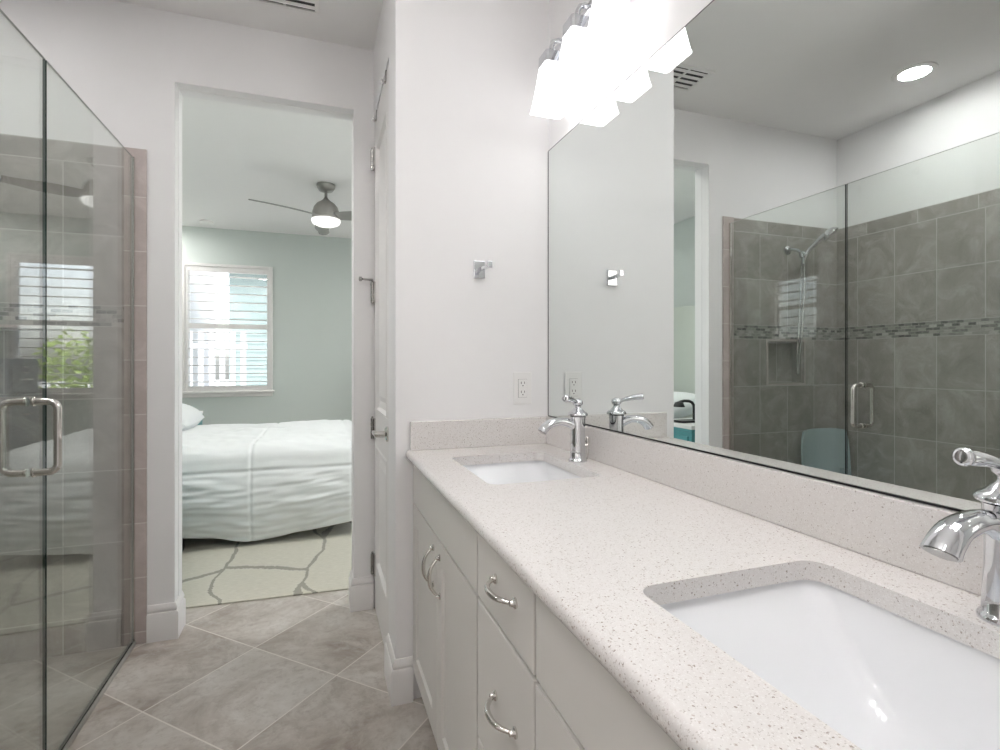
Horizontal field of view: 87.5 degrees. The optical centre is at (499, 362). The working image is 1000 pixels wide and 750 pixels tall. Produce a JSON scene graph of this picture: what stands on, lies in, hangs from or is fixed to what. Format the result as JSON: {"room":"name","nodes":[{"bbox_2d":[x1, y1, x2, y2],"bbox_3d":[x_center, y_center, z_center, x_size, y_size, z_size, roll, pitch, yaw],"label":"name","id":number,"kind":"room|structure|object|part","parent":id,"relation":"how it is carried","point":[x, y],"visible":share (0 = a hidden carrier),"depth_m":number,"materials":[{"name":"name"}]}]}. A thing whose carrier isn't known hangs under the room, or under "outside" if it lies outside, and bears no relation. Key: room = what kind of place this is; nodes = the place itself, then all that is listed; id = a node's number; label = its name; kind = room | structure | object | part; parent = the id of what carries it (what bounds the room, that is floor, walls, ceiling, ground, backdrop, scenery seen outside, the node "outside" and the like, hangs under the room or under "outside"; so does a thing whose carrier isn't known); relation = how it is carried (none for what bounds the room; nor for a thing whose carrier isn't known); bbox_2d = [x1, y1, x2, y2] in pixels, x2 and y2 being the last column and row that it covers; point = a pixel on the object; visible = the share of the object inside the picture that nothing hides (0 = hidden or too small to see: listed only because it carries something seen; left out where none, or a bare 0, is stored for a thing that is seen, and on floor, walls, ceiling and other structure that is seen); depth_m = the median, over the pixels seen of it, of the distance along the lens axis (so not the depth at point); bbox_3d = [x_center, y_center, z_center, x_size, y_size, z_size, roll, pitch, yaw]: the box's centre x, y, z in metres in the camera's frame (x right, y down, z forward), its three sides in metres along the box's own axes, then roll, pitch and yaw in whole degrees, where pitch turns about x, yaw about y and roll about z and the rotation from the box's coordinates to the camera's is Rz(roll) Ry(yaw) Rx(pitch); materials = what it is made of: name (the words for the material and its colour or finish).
{"room":"bathroom","nodes":[
{"label":"bathroom","id":0,"kind":"room"},
{"bbox_2d":[0,154,123,664],"bbox_3d":[-1.999,0.185,2.050,0.890,2.010,0.010,0,0,-19],"label":"wall","id":1,"kind":"structure","parent":0,"point":[85,364],"depth_m":2.13,"materials":[{"name":"tile"}]},
{"bbox_2d":[0,328,41,396],"bbox_3d":[-1.998,-0.001,2.101,0.305,0.274,0.085,0,0,-19],"label":"shower niche","id":2,"kind":"object","parent":1,"relation":"attached to","point":[20,348],"depth_m":2.15,"materials":[{"name":"tile"}]},
{"bbox_2d":[0,324,41,399],"bbox_3d":[-1.980,-0.001,2.049,0.329,0.298,0.004,0,0,-19],"label":"trim","id":3,"kind":"structure","parent":1,"relation":"attached to","point":[1,325],"depth_m":2.07,"materials":[{"name":"tile"}]},
{"bbox_2d":[0,303,123,326],"bbox_3d":[-1.999,-0.193,2.050,0.890,0.085,0.010,0,0,-19],"label":"trim","id":4,"kind":"structure","parent":1,"relation":"attached to","point":[10,313],"depth_m":2.12,"materials":[{"name":"tile"}]},
{"bbox_2d":[0,133,146,645],"bbox_3d":[-1.961,0.143,2.063,0.970,2.094,0.010,0,0,-19],"label":"trim","id":5,"kind":"structure","parent":1,"relation":"attached to","point":[140,155],"depth_m":2.21,"materials":[{"name":"tile"}]},
{"bbox_2d":[0,0,374,606],"bbox_3d":[-1.318,-0.163,2.325,2.648,2.705,0.060,0,0,-19],"label":"wall","id":6,"kind":"structure","parent":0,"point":[128,63],"depth_m":2.25,"materials":[{"name":"white paint"}]},
{"bbox_2d":[146,591,185,642],"bbox_3d":[-1.465,1.113,2.297,0.117,0.153,0.137,0,0,-19],"label":"baseboard","id":7,"kind":"structure","parent":6,"relation":"attached to","point":[165,621],"depth_m":2.24,"materials":[{"name":"white paint"}]},
{"bbox_2d":[349,569,373,611],"bbox_3d":[-0.684,1.113,2.570,0.110,0.153,0.137,0,0,-19],"label":"baseboard","id":8,"kind":"structure","parent":6,"relation":"attached to","point":[361,590],"depth_m":2.51,"materials":[{"name":"white paint"}]},
{"bbox_2d":[359,63,388,643],"bbox_3d":[-0.537,0.004,2.268,0.111,2.348,0.560,0,0,-19],"label":"door","id":9,"kind":"structure","parent":6,"relation":"attached to","point":[380,153],"depth_m":2.29,"materials":[{"name":"white paint"}]},
{"bbox_3d":[-0.482,0.282,2.088,0.056,0.062,0.147,0,0,-19],"label":"handle","id":10,"kind":"part","parent":9,"relation":"part of","materials":[{"name":"silver metal"}]},
{"bbox_3d":[-0.501,-0.393,2.269,0.033,1.235,0.385,0,0,-19],"label":"panel","id":11,"kind":"part","parent":9,"relation":"part of","materials":[{"name":"white paint"}]},
{"bbox_3d":[-0.501,0.670,2.269,0.033,0.560,0.385,0,0,-19],"label":"panel","id":12,"kind":"part","parent":9,"relation":"part of","materials":[{"name":"white paint"}]},
{"bbox_2d":[0,589,437,749],"bbox_3d":[-0.865,1.240,2.624,4.400,0.100,8.025,0,0,-19],"label":"floor","id":13,"kind":"structure","parent":0,"point":[299,672],"depth_m":1.90,"materials":[{"name":"tile"}]},
{"bbox_2d":[45,60,135,749],"bbox_3d":[-1.422,0.163,1.846,0.020,2.052,0.753,0,0,-19],"label":"glass screen","id":14,"kind":"object","parent":13,"relation":"on","point":[68,740],"visible":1,"depth_m":1.97,"materials":[{"name":"clear glass"}]},
{"bbox_2d":[182,521,351,608],"bbox_3d":[-1.853,1.184,3.965,2.620,0.010,3.090,0,0,-19],"label":"area rug","id":15,"kind":"object","parent":13,"relation":"on","point":[215,571],"visible":0.12,"depth_m":3.00,"materials":[{"name":"beige fabric"}]},
{"bbox_3d":[-2.181,0.304,3.909,2.195,1.748,1.580,0,0,-19],"label":"bed","id":16,"kind":"object","parent":15,"relation":"on","visible":0},
{"bbox_2d":[182,403,203,430],"bbox_3d":[-2.784,0.414,4.143,0.687,0.295,0.679,0,0,-19],"label":"pillow","id":17,"kind":"object","parent":16,"relation":"on","point":[191,416],"visible":0.12,"depth_m":4.15,"materials":[{"name":"white fabric"}]},
{"bbox_2d":[182,420,351,541],"bbox_3d":[-1.738,0.827,4.065,1.408,0.665,1.593,0,0,-19],"label":"comforter","id":18,"kind":"object","parent":16,"relation":"on","point":[241,482],"visible":0.8,"depth_m":3.38,"materials":[{"name":"white fabric"}]},
{"bbox_2d":[413,465,480,749],"bbox_3d":[0.053,0.765,1.553,0.562,0.848,0.787,0,0,-19],"label":"vanity cabinet","id":19,"kind":"object","parent":13,"relation":"on","point":[445,545],"visible":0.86,"depth_m":1.39,"materials":[{"name":"paint"}]},
{"bbox_3d":[-0.234,0.787,1.660,0.019,0.582,0.388,0,0,-19],"label":"door","id":20,"kind":"part","parent":19,"relation":"part of","materials":[{"name":"paint"}]},
{"bbox_3d":[-0.209,0.588,1.506,0.036,0.124,0.020,0,0,-19],"label":"handle","id":21,"kind":"part","parent":19,"relation":"part of","materials":[{"name":"silver metal"}]},
{"bbox_3d":[-0.181,0.588,1.427,0.036,0.124,0.020,0,0,-19],"label":"handle","id":22,"kind":"part","parent":19,"relation":"part of","materials":[{"name":"silver metal"}]},
{"bbox_3d":[-0.104,0.787,1.291,0.019,0.582,0.388,0,0,-19],"label":"door","id":23,"kind":"part","parent":19,"relation":"part of","materials":[{"name":"paint"}]},
{"bbox_2d":[478,534,538,749],"bbox_3d":[0.235,0.765,1.036,0.562,0.848,0.309,0,0,-19],"label":"drawers","id":24,"kind":"object","parent":13,"relation":"on","point":[507,681],"visible":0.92,"depth_m":0.93,"materials":[{"name":"paint"}]},
{"bbox_3d":[0.012,0.933,0.958,0.019,0.290,0.301,0,0,-19],"label":"drawer","id":25,"kind":"part","parent":24,"relation":"part of","materials":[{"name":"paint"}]},
{"bbox_3d":[-0.007,0.628,0.930,0.036,0.019,0.125,0,0,-19],"label":"handle","id":26,"kind":"part","parent":24,"relation":"part of","materials":[{"name":"silver metal"}]},
{"bbox_3d":[-0.007,0.408,0.930,0.036,0.019,0.125,0,0,-19],"label":"handle","id":27,"kind":"part","parent":24,"relation":"part of","materials":[{"name":"silver metal"}]},
{"bbox_3d":[0.012,0.420,0.958,0.019,0.136,0.301,0,0,-19],"label":"drawer","id":28,"kind":"part","parent":24,"relation":"part of","materials":[{"name":"paint"}]},
{"bbox_3d":[0.012,0.639,0.958,0.019,0.286,0.301,0,0,-19],"label":"drawer","id":29,"kind":"part","parent":24,"relation":"part of","materials":[{"name":"paint"}]},
{"bbox_2d":[536,596,680,749],"bbox_3d":[0.413,0.765,0.524,0.562,0.848,0.776,0,0,-19],"label":"vanity cabinet","id":30,"kind":"object","parent":13,"relation":"on","point":[580,705],"visible":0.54,"depth_m":0.67,"materials":[{"name":"paint"}]},
{"bbox_3d":[0.127,0.787,0.628,0.019,0.582,0.382,0,0,-19],"label":"door","id":31,"kind":"part","parent":30,"relation":"part of","materials":[{"name":"paint"}]},
{"bbox_2d":[406,443,999,749],"bbox_3d":[0.240,0.324,1.036,0.552,0.030,1.888,0,0,-19],"label":"countertop","id":32,"kind":"structure","parent":30,"relation":"on","point":[602,549],"depth_m":0.77,"materials":[{"name":"stone"}]},
{"bbox_2d":[462,461,581,483],"bbox_3d":[0.060,0.413,1.565,0.357,0.146,0.448,0,0,-19],"label":"sink","id":33,"kind":"object","parent":32,"relation":"in","point":[523,471],"visible":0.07,"depth_m":1.75,"materials":[{"name":"ceramic"}]},
{"bbox_2d":[538,395,589,462],"bbox_3d":[0.204,0.203,1.613,0.176,0.212,0.088,0,0,-19],"label":"faucet","id":34,"kind":"object","parent":32,"relation":"on","point":[576,423],"visible":1,"depth_m":1.62,"materials":[{"name":"silver metal"}]},
{"bbox_3d":[0.186,0.196,1.619,0.146,0.052,0.041,0,0,-19],"label":"spout","id":35,"kind":"part","parent":34,"relation":"part of","materials":[{"name":"silver metal"}]},
{"bbox_3d":[0.219,0.114,1.604,0.027,0.033,0.083,0,0,36],"label":"lever","id":36,"kind":"part","parent":34,"relation":"part of","materials":[{"name":"silver metal"}]},
{"bbox_3d":[0.275,0.268,1.650,0.019,0.072,0.015,0,0,-19],"label":"lift rod","id":37,"kind":"part","parent":34,"relation":"part of","materials":[{"name":"silver metal"}]},
{"bbox_2d":[659,580,999,749],"bbox_3d":[0.406,0.413,0.574,0.357,0.146,0.448,0,0,-19],"label":"sink","id":38,"kind":"object","parent":32,"relation":"in","point":[882,679],"visible":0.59,"depth_m":0.70,"materials":[{"name":"ceramic"}]},
{"bbox_2d":[919,447,999,627],"bbox_3d":[0.563,0.203,0.608,0.176,0.212,0.064,0,0,-19],"label":"faucet","id":39,"kind":"object","parent":32,"relation":"on","point":[949,539],"visible":1,"depth_m":0.60,"materials":[{"name":"silver metal"}]},
{"bbox_3d":[0.549,0.196,0.603,0.146,0.052,0.041,0,0,-19],"label":"spout","id":40,"kind":"part","parent":39,"relation":"part of","materials":[{"name":"silver metal"}]},
{"bbox_3d":[0.566,0.114,0.610,0.083,0.033,0.027,0,0,-19],"label":"lever","id":41,"kind":"part","parent":39,"relation":"part of","materials":[{"name":"silver metal"}]},
{"bbox_2d":[112,0,382,238],"bbox_3d":[-0.865,-1.565,2.624,4.400,0.100,8.025,0,0,-19],"label":"ceiling","id":42,"kind":"structure","parent":0,"point":[233,154],"depth_m":3.68,"materials":[{"name":"paint"}]},
{"bbox_2d":[200,220,213,225],"bbox_3d":[-3.147,-1.498,5.605,0.132,0.034,0.132,0,0,-19],"label":"smoke detector","id":43,"kind":"object","parent":42,"relation":"attached to","point":[204,222],"visible":1,"depth_m":5.57,"materials":[{"name":"white plastic"}]},
{"bbox_2d":[249,0,319,15],"bbox_3d":[-0.882,-1.510,2.128,0.280,0.010,0.210,0,0,-19],"label":"ceiling vent","id":44,"kind":"object","parent":42,"relation":"in","point":[312,7],"visible":1,"depth_m":2.20,"materials":[{"name":"white plastic"}]},
{"bbox_2d":[248,182,351,234],"bbox_3d":[-1.531,-1.337,4.590,1.136,0.356,0.984,0,0,-19],"label":"ceiling fan","id":45,"kind":"object","parent":42,"relation":"hanging from","point":[326,215],"visible":0.91,"depth_m":4.38,"materials":[{"name":"silver metal"}]},
{"bbox_3d":[-1.701,-1.240,4.162,0.151,0.039,0.559,0,0,38],"label":"blade","id":46,"kind":"part","parent":45,"relation":"part of","materials":[{"name":"grey"}]},
{"bbox_3d":[-1.618,-1.240,4.787,0.154,0.039,0.555,0,0,-19],"label":"blade","id":47,"kind":"part","parent":45,"relation":"part of","materials":[{"name":"grey"}]},
{"bbox_3d":[-1.482,-1.188,4.450,0.236,0.058,0.236,0,0,-19],"label":"lamp shade","id":48,"kind":"part","parent":45,"relation":"part of","materials":[{"name":"white glass"}]},
{"bbox_3d":[-1.124,-1.240,4.404,0.559,0.039,0.151,0,0,8],"label":"blade","id":49,"kind":"part","parent":45,"relation":"part of","materials":[{"name":"grey"}]},
{"bbox_2d":[182,226,351,424],"bbox_3d":[-2.165,-0.163,6.341,4.100,2.705,0.150,0,0,-19],"label":"wall","id":50,"kind":"structure","parent":0,"point":[312,275],"depth_m":6.18,"materials":[{"name":"green paint"}]},
{"bbox_2d":[182,262,274,397],"bbox_3d":[-3.098,-0.361,5.969,0.967,1.502,0.155,0,0,-19],"label":"window","id":51,"kind":"structure","parent":50,"relation":"in","point":[188,391],"depth_m":5.90,"materials":[{"name":"white paint"}]},
{"bbox_3d":[-3.117,-0.380,6.024,0.863,1.400,0.040,0,0,-19],"label":"sash","id":52,"kind":"part","parent":51,"relation":"part of","materials":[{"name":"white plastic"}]},
{"bbox_3d":[-3.085,0.355,5.931,0.967,0.070,0.075,0,0,-19],"label":"sill","id":53,"kind":"part","parent":51,"relation":"part of","materials":[{"name":"white paint"}]},
{"bbox_2d":[374,0,548,698],"bbox_3d":[-0.212,-0.163,2.280,0.589,2.705,0.755,0,0,-19],"label":"wall","id":54,"kind":"structure","parent":0,"point":[468,156],"depth_m":1.91,"materials":[{"name":"white paint"}]},
{"bbox_2d":[384,633,412,706],"bbox_3d":[-0.373,1.113,1.913,0.076,0.153,0.202,0,0,-19],"label":"baseboard","id":55,"kind":"structure","parent":54,"relation":"attached to","point":[398,673],"depth_m":1.82,"materials":[{"name":"white paint"}]},
{"bbox_2d":[410,417,545,450],"bbox_3d":[-0.071,0.258,1.918,0.518,0.100,0.020,0,0,-19],"label":"backsplash","id":56,"kind":"structure","parent":54,"relation":"attached to","point":[466,433],"depth_m":1.90,"materials":[{"name":"stone"}]},
{"bbox_2d":[473,261,491,278],"bbox_3d":[-0.063,-0.341,1.880,0.043,0.064,0.098,0,0,-19],"label":"robe hook","id":57,"kind":"object","parent":54,"relation":"attached to","point":[479,267],"visible":1,"depth_m":1.91,"materials":[{"name":"silver metal"}]},
{"bbox_3d":[-0.077,-0.341,1.921,0.043,0.064,0.012,0,0,-19],"label":"plate","id":58,"kind":"part","parent":57,"relation":"part of","materials":[{"name":"silver metal"}]},
{"bbox_3d":[-0.053,-0.346,1.878,0.017,0.022,0.089,0,0,-27],"label":"arm","id":59,"kind":"part","parent":57,"relation":"part of","materials":[{"name":"silver metal"}]},
{"bbox_2d":[513,372,530,404],"bbox_3d":[0.085,0.098,1.979,0.074,0.122,0.009,0,0,-19],"label":"power outlet","id":60,"kind":"object","parent":54,"relation":"attached to","point":[521,380],"visible":1,"depth_m":1.98,"materials":[{"name":"white plastic"}]},
{"bbox_2d":[518,379,526,397],"bbox_3d":[0.086,0.098,1.977,0.036,0.070,0.004,0,0,-19],"label":"receptacle","id":61,"kind":"object","parent":60,"relation":"attached to","point":[522,383],"depth_m":1.97,"materials":[{"name":"white plastic"}]},
{"bbox_2d":[549,0,711,149],"bbox_3d":[0.625,-0.163,0.960,0.120,2.705,3.800,0,0,-19],"label":"wall","id":62,"kind":"structure","parent":0,"point":[656,22],"depth_m":1.50,"materials":[{"name":"white paint"}]},
{"bbox_2d":[530,0,638,119],"bbox_3d":[0.253,-1.009,1.611,0.151,0.292,0.510,0,0,-19],"label":"vanity light","id":63,"kind":"object","parent":62,"relation":"attached to","point":[605,30],"visible":1,"depth_m":1.56,"materials":[{"name":"white glass"}]},
{"bbox_3d":[0.176,-0.939,1.782,0.118,0.154,0.118,0,0,-19],"label":"lamp shade","id":64,"kind":"part","parent":63,"relation":"part of","materials":[{"name":"white glass"}]},
{"bbox_3d":[0.195,-1.081,1.789,0.057,0.062,0.017,0,0,-19],"label":"arm","id":65,"kind":"part","parent":63,"relation":"part of","materials":[{"name":"silver metal"}]},
{"bbox_3d":[0.238,-0.939,1.606,0.118,0.154,0.118,0,0,-19],"label":"lamp shade","id":66,"kind":"part","parent":63,"relation":"part of","materials":[{"name":"white glass"}]},
{"bbox_3d":[0.257,-1.081,1.612,0.057,0.062,0.017,0,0,-19],"label":"arm","id":67,"kind":"part","parent":63,"relation":"part of","materials":[{"name":"silver metal"}]},
{"bbox_3d":[0.300,-0.939,1.429,0.118,0.154,0.118,0,0,-19],"label":"lamp shade","id":68,"kind":"part","parent":63,"relation":"part of","materials":[{"name":"white glass"}]},
{"bbox_2d":[546,416,982,595],"bbox_3d":[0.493,0.258,1.125,0.020,0.100,1.888,0,0,-19],"label":"backsplash","id":69,"kind":"structure","parent":62,"relation":"attached to","point":[882,527],"depth_m":0.94,"materials":[{"name":"stone"}]},
{"bbox_2d":[548,0,999,511],"bbox_3d":[0.494,-0.305,1.139,0.008,1.023,1.864,0,0,-19],"label":"wall mirror","id":70,"kind":"object","parent":62,"relation":"attached to","point":[774,243],"visible":1,"depth_m":0.97,"materials":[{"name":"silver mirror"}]},
{"bbox_3d":[-0.841,-0.163,2.556,4.100,2.705,0.060,0,0,-19],"label":"wall","id":71,"kind":"structure","parent":0,"visible":0},
{"bbox_2d":[178,89,352,595],"bbox_3d":[-1.086,-0.013,2.471,0.750,2.406,0.062,0,0,-19],"label":"trim","id":72,"kind":"structure","parent":71,"relation":"attached to","point":[181,92],"depth_m":2.37,"materials":[{"name":"white paint"}]},
{"bbox_3d":[-1.442,-0.163,0.555,0.955,2.705,0.100,0,0,-19],"label":"shower","id":73,"kind":"object","parent":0,"visible":0},
{"bbox_2d":[0,9,62,749],"bbox_3d":[-1.167,0.163,1.118,0.144,2.051,0.777,0,0,-19],"label":"shower door","id":74,"kind":"structure","parent":73,"relation":"attached to","point":[57,406],"depth_m":1.48,"materials":[{"name":"clear glass"}]},
{"bbox_3d":[-1.271,0.202,1.413,0.144,0.218,0.026,0,0,-19],"label":"handle","id":75,"kind":"part","parent":74,"relation":"part of","materials":[{"name":"silver metal"}]},
{"label":"outside","id":76,"kind":"structure","parent":0,"visible":0},
{"bbox_2d":[215,380,228,385],"bbox_3d":[-4.953,1.465,14.159,50.000,0.250,60.000,0,0,-19],"label":"ground","id":77,"kind":"structure","parent":76,"point":[216,383],"depth_m":33.33,"materials":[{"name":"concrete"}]},
{"bbox_2d":[190,271,214,385],"bbox_3d":[-11.913,-2.660,16.491,5.000,8.000,5.600,0,0,-19],"label":"house","id":78,"kind":"structure","parent":77,"relation":"on","point":[193,279],"depth_m":17.36,"materials":[{"name":"white plastic"}]},
{"bbox_2d":[190,331,246,385],"bbox_3d":[-5.667,0.390,8.175,3.100,1.800,0.065,0,0,-19],"label":"fence","id":79,"kind":"object","parent":77,"relation":"on","point":[211,345],"visible":0.11,"depth_m":8.53,"materials":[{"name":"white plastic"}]},
{"bbox_3d":[-5.671,0.340,8.187,3.100,1.300,0.040,0,0,-19],"label":"rail","id":80,"kind":"part","parent":79,"relation":"part of","materials":[{"name":"white plastic"}]},
{"bbox_2d":[229,273,266,385],"bbox_3d":[-5.082,-1.310,15.438,5.600,5.300,5.500,0,0,-19],"label":"house","id":81,"kind":"structure","parent":77,"relation":"on","point":[232,281],"depth_m":12.72,"materials":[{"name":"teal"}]}
]}

